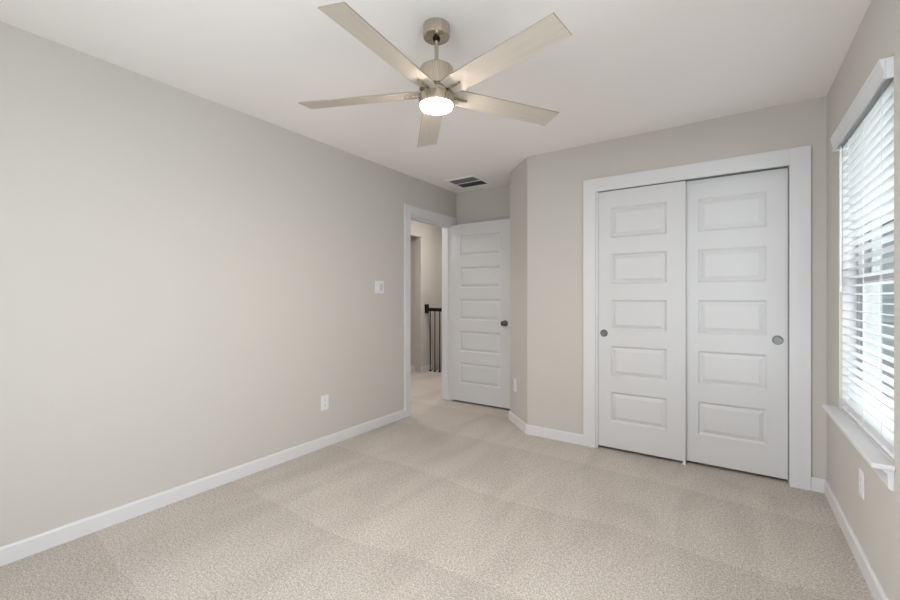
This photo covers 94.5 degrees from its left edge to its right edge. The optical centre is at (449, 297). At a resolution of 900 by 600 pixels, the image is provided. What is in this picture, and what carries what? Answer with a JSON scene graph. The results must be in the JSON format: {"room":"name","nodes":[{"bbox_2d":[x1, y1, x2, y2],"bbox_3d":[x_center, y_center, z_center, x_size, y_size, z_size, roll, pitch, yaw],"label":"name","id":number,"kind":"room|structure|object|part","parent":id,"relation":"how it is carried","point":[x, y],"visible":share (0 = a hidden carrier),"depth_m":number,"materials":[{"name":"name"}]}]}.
{"room":"empty bedroom","nodes":[
{"label":"empty bedroom","id":0,"kind":"room"},
{"bbox_2d":[0,21,455,546],"bbox_3d":[-1.318,-0.018,3.004,0.120,2.440,5.033,0,0,34],"label":"wall","id":1,"kind":"structure","parent":0,"point":[186,278],"depth_m":2.39,"materials":[{"name":"grey paint"}]},
{"bbox_2d":[0,409,404,566],"bbox_3d":[-1.524,1.160,2.583,0.013,0.083,3.806,0,0,34],"label":"baseboard","id":2,"kind":"structure","parent":1,"relation":"attached to","point":[23,548],"depth_m":2.40,"materials":[{"name":"white paint"}]},
{"bbox_2d":[321,394,328,410],"bbox_3d":[-1.007,0.847,3.349,0.007,0.120,0.075,0,0,34],"label":"wall outlet","id":3,"kind":"object","parent":1,"relation":"attached to","point":[325,398],"visible":1,"depth_m":3.35,"materials":[{"name":"white plastic"}]},
{"bbox_2d":[375,281,383,292],"bbox_3d":[-0.656,-0.095,3.866,0.010,0.116,0.117,0,0,34],"label":"light switch","id":4,"kind":"object","parent":1,"relation":"attached to","point":[379,285],"visible":1,"depth_m":3.87,"materials":[{"name":"white plastic"}]},
{"bbox_2d":[404,204,456,417],"bbox_3d":[-0.245,0.134,4.588,0.154,2.136,0.950,0,0,34],"label":"door frame","id":5,"kind":"structure","parent":1,"relation":"attached to","point":[408,210],"depth_m":4.59,"materials":[{"name":"white paint"}]},
{"bbox_2d":[451,219,509,408],"bbox_3d":[0.329,0.174,4.631,0.775,2.012,0.170,0,0,34],"label":"door","id":6,"kind":"structure","parent":1,"relation":"in","point":[480,251],"depth_m":4.60,"materials":[{"name":"grey paint"}]},
{"bbox_3d":[0.570,0.276,4.406,0.064,0.064,0.068,0,0,34],"label":"knob","id":7,"kind":"part","parent":6,"relation":"part of","materials":[{"name":"black metal"}]},
{"bbox_2d":[411,237,414,365],"bbox_3d":[-1.922,-0.018,5.825,1.180,2.440,3.285,0,0,34],"label":"wall","id":8,"kind":"structure","parent":0,"point":[412,238],"depth_m":6.81,"materials":[{"name":"grey paint"}]},
{"bbox_2d":[411,220,441,371],"bbox_3d":[-0.903,1.382,6.170,0.120,5.240,5.000,0,0,34],"label":"wall","id":9,"kind":"structure","parent":0,"point":[428,238],"depth_m":6.85,"materials":[{"name":"grey paint"}]},
{"bbox_2d":[421,365,431,371],"bbox_3d":[-0.387,1.160,6.813,0.013,0.083,0.275,0,0,34],"label":"baseboard","id":10,"kind":"structure","parent":9,"relation":"attached to","point":[423,368],"depth_m":6.79,"materials":[{"name":"white paint"}]},
{"bbox_2d":[0,0,870,192],"bbox_3d":[-0.129,-1.288,3.881,6.131,0.100,8.120,0,0,34],"label":"ceiling","id":11,"kind":"structure","parent":0,"point":[626,68],"depth_m":2.18,"materials":[{"name":"white paint"}]},
{"bbox_2d":[298,2,571,146],"bbox_3d":[-0.069,-1.050,1.866,1.280,0.378,1.253,0,0,34],"label":"ceiling fan","id":12,"kind":"object","parent":11,"relation":"hanging from","point":[436,79],"visible":1,"depth_m":1.82,"materials":[{"name":"beige wood"}]},
{"bbox_3d":[-0.419,-0.933,1.971,0.585,0.006,0.119,0,12,11],"label":"blade","id":13,"kind":"part","parent":12,"relation":"part of","materials":[{"name":"beige wood"}]},
{"bbox_3d":[-0.238,-0.933,1.582,0.119,0.006,0.585,13,6,28],"label":"blade","id":14,"kind":"part","parent":12,"relation":"part of","materials":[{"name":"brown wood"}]},
{"bbox_3d":[-0.106,-0.933,2.263,0.119,0.006,0.585,-12,1,-7],"label":"blade","id":15,"kind":"part","parent":12,"relation":"part of","materials":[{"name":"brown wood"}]},
{"bbox_2d":[420,98,451,114],"bbox_3d":[-0.062,-0.871,1.901,0.146,0.020,0.146,0,0,34],"label":"diffuser","id":16,"kind":"object","parent":12,"relation":"attached to","point":[436,106],"depth_m":1.87,"materials":[{"name":"white glass"}]},
{"bbox_3d":[0.269,-0.933,2.055,0.585,0.006,0.119,0,-12,-25],"label":"blade","id":17,"kind":"part","parent":12,"relation":"part of","materials":[{"name":"beige wood"}]},
{"bbox_3d":[0.187,-0.933,1.635,0.119,0.006,0.585,16,-11,-42],"label":"blade","id":18,"kind":"part","parent":12,"relation":"part of","materials":[{"name":"beige wood"}]},
{"bbox_2d":[444,175,491,188],"bbox_3d":[0.194,-1.283,4.465,0.372,0.106,0.372,0,0,34],"label":"ceiling vent","id":19,"kind":"object","parent":11,"relation":"in","point":[468,181],"visible":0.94,"depth_m":4.46,"materials":[{"name":"white metal"}]},
{"bbox_2d":[0,370,873,599],"bbox_3d":[-0.629,1.227,3.411,5.831,0.050,6.180,0,0,34],"label":"floor","id":20,"kind":"structure","parent":0,"point":[448,499],"depth_m":2.13,"materials":[{"name":"beige carpet"}]},
{"bbox_2d":[425,304,441,371],"bbox_3d":[0.154,0.657,6.456,1.310,1.090,0.100,0,0,34],"label":"stair railing","id":21,"kind":"object","parent":20,"relation":"on","point":[427,309],"visible":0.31,"depth_m":6.72,"materials":[{"name":"black metal"}]},
{"bbox_3d":[0.161,0.198,6.451,1.294,0.056,0.060,0,0,34],"label":"handrail","id":22,"kind":"part","parent":21,"relation":"part of","materials":[{"name":"black metal"}]},
{"bbox_2d":[456,184,509,224],"bbox_3d":[0.523,-0.018,4.723,1.000,2.440,0.120,0,0,34],"label":"wall","id":23,"kind":"structure","parent":0,"point":[493,203],"depth_m":4.75,"materials":[{"name":"grey paint"}]},
{"bbox_2d":[510,157,526,423],"bbox_3d":[0.736,-0.018,4.107,0.280,2.440,0.930,0,0,13],"label":"wall","id":24,"kind":"structure","parent":0,"point":[518,175],"depth_m":3.88,"materials":[{"name":"grey paint"}]},
{"bbox_2d":[514,379,516,391],"bbox_3d":[0.620,0.837,3.962,0.007,0.120,0.075,0,0,-11],"label":"wall outlet","id":25,"kind":"object","parent":24,"relation":"attached to","point":[515,380],"visible":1,"depth_m":3.95,"materials":[{"name":"white plastic"}]},
{"bbox_2d":[508,410,526,433],"bbox_3d":[0.628,1.160,3.886,0.013,0.083,0.467,0,0,-11],"label":"baseboard","id":26,"kind":"structure","parent":24,"relation":"attached to","point":[518,422],"depth_m":3.86,"materials":[{"name":"white paint"}]},
{"bbox_2d":[527,96,826,478],"bbox_3d":[1.531,-0.018,3.159,1.973,2.440,0.120,0,0,34],"label":"wall","id":27,"kind":"structure","parent":0,"point":[555,179],"depth_m":3.40,"materials":[{"name":"grey paint"}]},
{"bbox_2d":[526,425,582,444],"bbox_3d":[0.880,1.160,3.520,0.498,0.083,0.013,0,0,34],"label":"baseboard","id":28,"kind":"structure","parent":27,"relation":"attached to","point":[569,437],"depth_m":3.51,"materials":[{"name":"white paint"}]},
{"bbox_2d":[598,181,685,460],"bbox_3d":[1.446,0.171,3.170,0.610,2.017,0.038,0,0,34],"label":"door","id":29,"kind":"structure","parent":27,"relation":"in","point":[642,230],"depth_m":3.14,"materials":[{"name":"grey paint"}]},
{"bbox_3d":[1.222,0.284,3.303,0.057,0.057,0.008,0,0,34],"label":"finger pull","id":30,"kind":"part","parent":29,"relation":"part of","materials":[{"name":"grey metal"}]},
{"bbox_2d":[598,166,787,192],"bbox_3d":[1.701,-0.841,3.034,1.182,0.002,0.096,0,0,34],"label":"door track","id":31,"kind":"object","parent":27,"relation":"attached to","point":[783,166],"visible":0.43,"depth_m":2.87,"materials":[{"name":"grey metal"}]},
{"bbox_2d":[583,145,810,490],"bbox_3d":[1.700,0.128,3.034,1.404,2.148,0.137,0,0,34],"label":"door frame","id":32,"kind":"structure","parent":27,"relation":"attached to","point":[798,158],"depth_m":2.65,"materials":[{"name":"white paint"}]},
{"bbox_2d":[686,168,787,479],"bbox_3d":[1.938,0.170,2.879,0.620,2.019,0.038,0,0,34],"label":"door","id":33,"kind":"structure","parent":27,"relation":"in","point":[737,225],"depth_m":2.85,"materials":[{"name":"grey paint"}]},
{"bbox_3d":[2.143,0.280,2.722,0.060,0.060,0.008,0,0,34],"label":"finger pull","id":34,"kind":"part","parent":33,"relation":"part of","materials":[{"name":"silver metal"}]},
{"bbox_2d":[811,477,826,492],"bbox_3d":[2.279,1.160,2.572,0.075,0.083,0.013,0,0,34],"label":"baseboard","id":35,"kind":"structure","parent":27,"relation":"attached to","point":[817,484],"depth_m":2.57,"materials":[{"name":"white paint"}]},
{"bbox_2d":[827,0,899,599],"bbox_3d":[1.235,-0.018,0.832,0.150,2.440,4.304,0,0,34],"label":"wall","id":36,"kind":"structure","parent":0,"point":[874,520],"depth_m":1.84,"materials":[{"name":"grey paint"}]},
{"bbox_2d":[824,480,888,599],"bbox_3d":[1.176,1.160,0.890,0.013,0.083,4.034,0,0,34],"label":"baseboard","id":37,"kind":"structure","parent":36,"relation":"attached to","point":[877,591],"depth_m":1.91,"materials":[{"name":"white paint"}]},
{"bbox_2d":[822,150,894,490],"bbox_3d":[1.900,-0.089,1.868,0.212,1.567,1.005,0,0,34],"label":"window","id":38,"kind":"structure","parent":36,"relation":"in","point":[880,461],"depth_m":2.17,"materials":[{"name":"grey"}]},
{"bbox_2d":[830,56,893,458],"bbox_3d":[1.867,-0.136,1.872,0.101,1.465,0.926,0,0,34],"label":"window blind","id":39,"kind":"object","parent":38,"relation":"attached to","point":[866,130],"visible":0.91,"depth_m":1.84,"materials":[{"name":"white plastic"}]},
{"bbox_3d":[2.044,-0.130,2.095,0.057,1.437,0.002,0,0,34],"label":"ladder cord","id":40,"kind":"part","parent":39,"relation":"part of","materials":[{"name":"white fabric"}]},
{"bbox_3d":[1.884,0.589,1.858,0.052,0.016,0.910,0,0,34],"label":"rail","id":41,"kind":"part","parent":39,"relation":"part of","materials":[{"name":"white plastic"}]},
{"bbox_3d":[1.729,-0.130,1.629,0.057,1.437,0.002,0,0,34],"label":"ladder cord","id":42,"kind":"part","parent":39,"relation":"part of","materials":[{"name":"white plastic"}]},
{"bbox_3d":[1.945,-0.128,1.817,0.080,1.489,0.930,0,0,34],"label":"frame","id":43,"kind":"part","parent":38,"relation":"part of","materials":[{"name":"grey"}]},
{"bbox_3d":[1.933,0.229,1.825,0.026,0.695,0.860,0,0,34],"label":"sash","id":44,"kind":"part","parent":38,"relation":"part of","materials":[{"name":"grey"}]},
{"bbox_3d":[1.958,-0.458,1.808,0.026,0.759,0.860,0,0,34],"label":"sash","id":45,"kind":"part","parent":38,"relation":"part of","materials":[{"name":"grey plastic"}]},
{"bbox_2d":[859,467,864,499],"bbox_3d":[1.834,0.830,1.855,0.007,0.120,0.075,0,0,34],"label":"wall outlet","id":46,"kind":"object","parent":36,"relation":"attached to","point":[861,473],"visible":1,"depth_m":1.84,"materials":[{"name":"white plastic"}]},
{"label":"outside","id":47,"kind":"structure","parent":0,"visible":0},
{"bbox_3d":[23.639,4.402,8.136,90.000,0.200,120.000,0,0,34],"label":"ground","id":48,"kind":"structure","parent":47,"visible":0},
{"bbox_2d":[879,219,893,410],"bbox_3d":[19.584,0.077,16.322,9.900,8.450,11.800,0,0,34],"label":"house","id":49,"kind":"structure","parent":48,"relation":"on","point":[886,298],"depth_m":13.40,"materials":[{"name":"grey"}]},
{"bbox_3d":[14.206,0.002,13.306,0.900,1.300,0.030,0,0,34],"label":"pane","id":50,"kind":"part","parent":49,"relation":"part of","materials":[{"name":"grey"}]},
{"bbox_3d":[14.206,2.602,13.306,0.900,1.300,0.030,0,0,34],"label":"pane","id":51,"kind":"part","parent":49,"relation":"part of","materials":[{"name":"grey"}]}
]}

